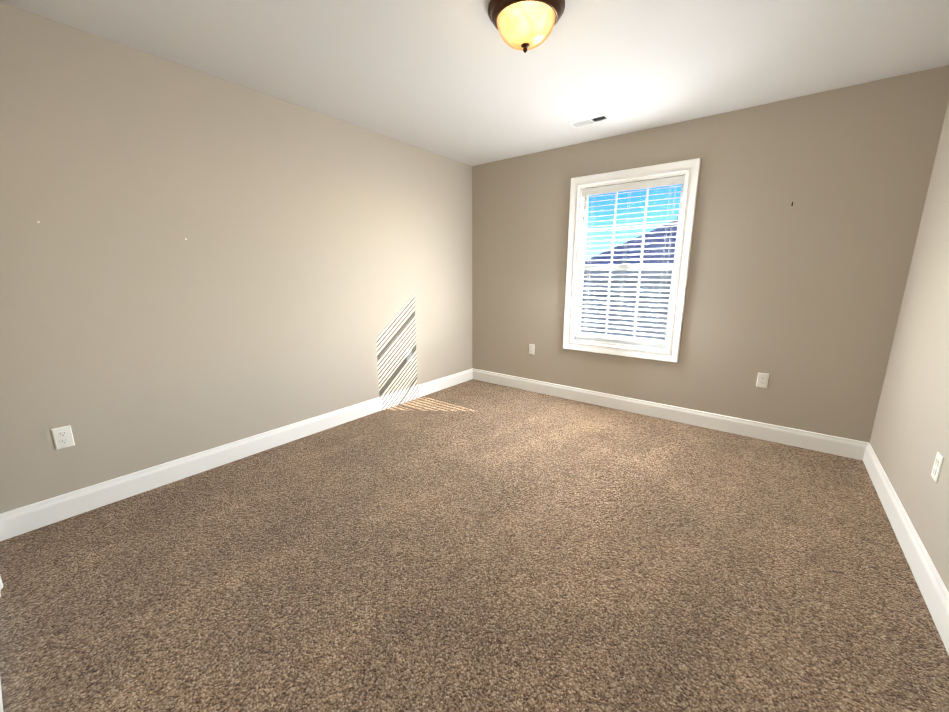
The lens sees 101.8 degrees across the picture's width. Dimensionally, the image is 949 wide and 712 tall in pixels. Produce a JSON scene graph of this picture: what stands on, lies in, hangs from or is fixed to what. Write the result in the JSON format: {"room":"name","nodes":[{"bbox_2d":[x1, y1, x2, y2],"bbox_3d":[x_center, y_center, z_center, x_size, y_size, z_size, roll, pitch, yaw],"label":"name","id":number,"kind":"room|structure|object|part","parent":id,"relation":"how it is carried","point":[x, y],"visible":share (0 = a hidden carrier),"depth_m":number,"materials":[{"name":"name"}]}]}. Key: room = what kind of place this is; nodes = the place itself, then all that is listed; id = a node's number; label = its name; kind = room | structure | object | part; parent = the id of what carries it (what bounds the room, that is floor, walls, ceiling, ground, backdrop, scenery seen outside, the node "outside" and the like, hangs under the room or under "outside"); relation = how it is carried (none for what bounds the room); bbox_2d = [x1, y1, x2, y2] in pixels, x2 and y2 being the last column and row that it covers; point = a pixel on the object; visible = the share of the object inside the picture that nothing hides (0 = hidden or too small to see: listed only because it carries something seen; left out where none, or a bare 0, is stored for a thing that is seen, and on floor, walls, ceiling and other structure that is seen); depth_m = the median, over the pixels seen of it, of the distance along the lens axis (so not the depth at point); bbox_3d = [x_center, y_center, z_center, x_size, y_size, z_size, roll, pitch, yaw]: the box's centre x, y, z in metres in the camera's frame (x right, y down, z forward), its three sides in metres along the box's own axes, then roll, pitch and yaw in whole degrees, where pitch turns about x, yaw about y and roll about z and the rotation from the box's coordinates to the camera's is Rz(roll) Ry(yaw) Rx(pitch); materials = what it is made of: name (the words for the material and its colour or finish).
{"room":"empty bedroom","nodes":[
{"label":"empty bedroom","id":0,"kind":"room"},
{"bbox_2d":[0,2,471,513],"bbox_3d":[-1.232,-0.606,3.104,0.120,2.440,4.020,9,15,37],"label":"wall","id":1,"kind":"structure","parent":0,"point":[314,264],"depth_m":2.34,"materials":[{"name":"beige paint"}]},
{"bbox_2d":[51,425,74,449],"bbox_3d":[-2.146,0.426,2.012,0.009,0.115,0.070,9,15,37],"label":"electrical outlet","id":2,"kind":"object","parent":1,"relation":"attached to","point":[63,437],"visible":1,"depth_m":2.01,"materials":[{"name":"white plastic"}]},
{"bbox_2d":[0,368,471,540],"bbox_3d":[-1.178,0.530,3.305,0.015,0.134,3.780,9,15,37],"label":"baseboard","id":3,"kind":"structure","parent":1,"relation":"attached to","point":[88,498],"depth_m":2.46,"materials":[{"name":"white paint"}]},
{"bbox_2d":[406,349,411,361],"bbox_3d":[-0.660,-0.005,3.879,0.009,0.115,0.070,9,15,37],"label":"electrical outlet","id":4,"kind":"object","parent":1,"relation":"attached to","point":[408,356],"visible":1,"depth_m":3.87,"materials":[{"name":"white plastic"}]},
{"bbox_2d":[0,379,948,711],"bbox_3d":[0.195,0.868,2.289,3.730,0.100,4.020,9,15,37],"label":"floor","id":5,"kind":"structure","parent":0,"point":[472,545],"depth_m":1.64,"materials":[{"name":"carpet"}]},
{"bbox_2d":[0,0,948,165],"bbox_3d":[0.195,-1.616,1.756,3.730,0.100,4.020,9,15,37],"label":"ceiling","id":6,"kind":"structure","parent":0,"point":[461,81],"depth_m":2.10,"materials":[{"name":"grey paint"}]},
{"bbox_2d":[488,0,564,52],"bbox_3d":[0.232,-1.472,1.745,0.340,0.176,0.340,9,15,37],"label":"lamp","id":7,"kind":"object","parent":6,"relation":"attached to","point":[524,26],"visible":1,"depth_m":1.67,"materials":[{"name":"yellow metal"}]},
{"bbox_2d":[569,113,611,126],"bbox_3d":[0.895,-1.822,2.995,0.300,0.017,0.120,9,15,37],"label":"ceiling vent","id":8,"kind":"object","parent":6,"relation":"in","point":[591,120],"visible":0.94,"depth_m":2.98,"materials":[{"name":"white metal"}]},
{"bbox_2d":[472,65,948,442],"bbox_3d":[1.389,-0.697,3.529,3.490,2.440,0.120,9,15,37],"label":"wall","id":9,"kind":"structure","parent":0,"point":[799,301],"depth_m":2.87,"materials":[{"name":"beige paint"}]},
{"bbox_2d":[529,344,534,354],"bbox_3d":[0.619,-0.072,4.191,0.070,0.115,0.009,9,15,37],"label":"electrical outlet","id":10,"kind":"object","parent":9,"relation":"attached to","point":[531,348],"visible":1,"depth_m":4.18,"materials":[{"name":"white plastic"}]},
{"bbox_2d":[563,158,700,362],"bbox_3d":[1.364,-0.813,3.508,1.063,1.623,0.145,9,15,37],"label":"window","id":11,"kind":"structure","parent":9,"relation":"in","point":[689,169],"depth_m":3.44,"materials":[{"name":"white paint"}]},
{"bbox_2d":[574,175,684,346],"bbox_3d":[1.353,-0.821,3.491,0.857,1.393,0.057,9,15,37],"label":"window blinds","id":12,"kind":"object","parent":11,"relation":"attached to","point":[661,182],"visible":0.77,"depth_m":3.46,"materials":[{"name":"white plastic"}]},
{"bbox_3d":[1.383,-0.818,3.532,0.859,1.419,0.037,9,15,37],"label":"window sash","id":13,"kind":"part","parent":11,"relation":"part of","materials":[{"name":"white wood"}]},
{"bbox_2d":[472,368,863,459],"bbox_3d":[1.345,0.441,3.722,3.420,0.134,0.015,9,15,37],"label":"baseboard","id":14,"kind":"structure","parent":9,"relation":"attached to","point":[845,447],"depth_m":3.31,"materials":[{"name":"white paint"}]},
{"bbox_2d":[756,372,768,387],"bbox_3d":[2.223,0.189,2.974,0.070,0.115,0.009,9,15,37],"label":"electrical outlet","id":15,"kind":"object","parent":9,"relation":"attached to","point":[762,380],"visible":1,"depth_m":2.97,"materials":[{"name":"white plastic"}]},
{"bbox_2d":[870,100,948,591],"bbox_3d":[1.621,-0.142,0.941,0.120,2.440,4.020,9,15,37],"label":"wall","id":16,"kind":"structure","parent":0,"point":[909,439],"depth_m":2.00,"materials":[{"name":"beige paint"}]},
{"bbox_2d":[860,442,948,654],"bbox_3d":[1.567,0.976,1.223,0.015,0.134,3.780,9,15,37],"label":"baseboard","id":17,"kind":"structure","parent":16,"relation":"attached to","point":[935,594],"depth_m":1.72,"materials":[{"name":"white paint"}]},
{"bbox_2d":[931,452,943,482],"bbox_3d":[1.974,0.473,1.647,0.009,0.115,0.070,9,15,37],"label":"electrical outlet","id":18,"kind":"object","parent":16,"relation":"attached to","point":[937,466],"visible":1,"depth_m":1.63,"materials":[{"name":"white plastic"}]},
{"bbox_3d":[-1.001,-0.051,0.516,3.490,2.440,0.120,9,15,37],"label":"wall","id":19,"kind":"structure","parent":0,"visible":0},
{"bbox_2d":[0,677,2,711],"bbox_3d":[-1.315,0.074,0.887,1.512,2.016,0.099,9,15,37],"label":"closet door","id":20,"kind":"structure","parent":19,"relation":"in","point":[1,705],"depth_m":1.15,"materials":[{"name":"white paint"}]},
{"bbox_2d":[0,576,2,596],"bbox_3d":[-1.352,0.043,0.831,1.688,2.124,0.145,9,15,37],"label":"door frame","id":21,"kind":"structure","parent":19,"relation":"attached to","point":[1,585],"depth_m":1.59,"materials":[{"name":"white paint"}]},
{"label":"outside","id":22,"kind":"structure","parent":0,"visible":0},
{"bbox_3d":[24.677,-3.362,36.580,120.000,0.200,79.380,9,15,37],"label":"ground","id":23,"kind":"structure","parent":22,"visible":0},
{"bbox_2d":[580,213,678,342],"bbox_3d":[8.727,-1.977,14.299,8.750,6.430,6.420,9,15,37],"label":"house","id":24,"kind":"structure","parent":23,"relation":"on","point":[636,277],"depth_m":13.38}
]}

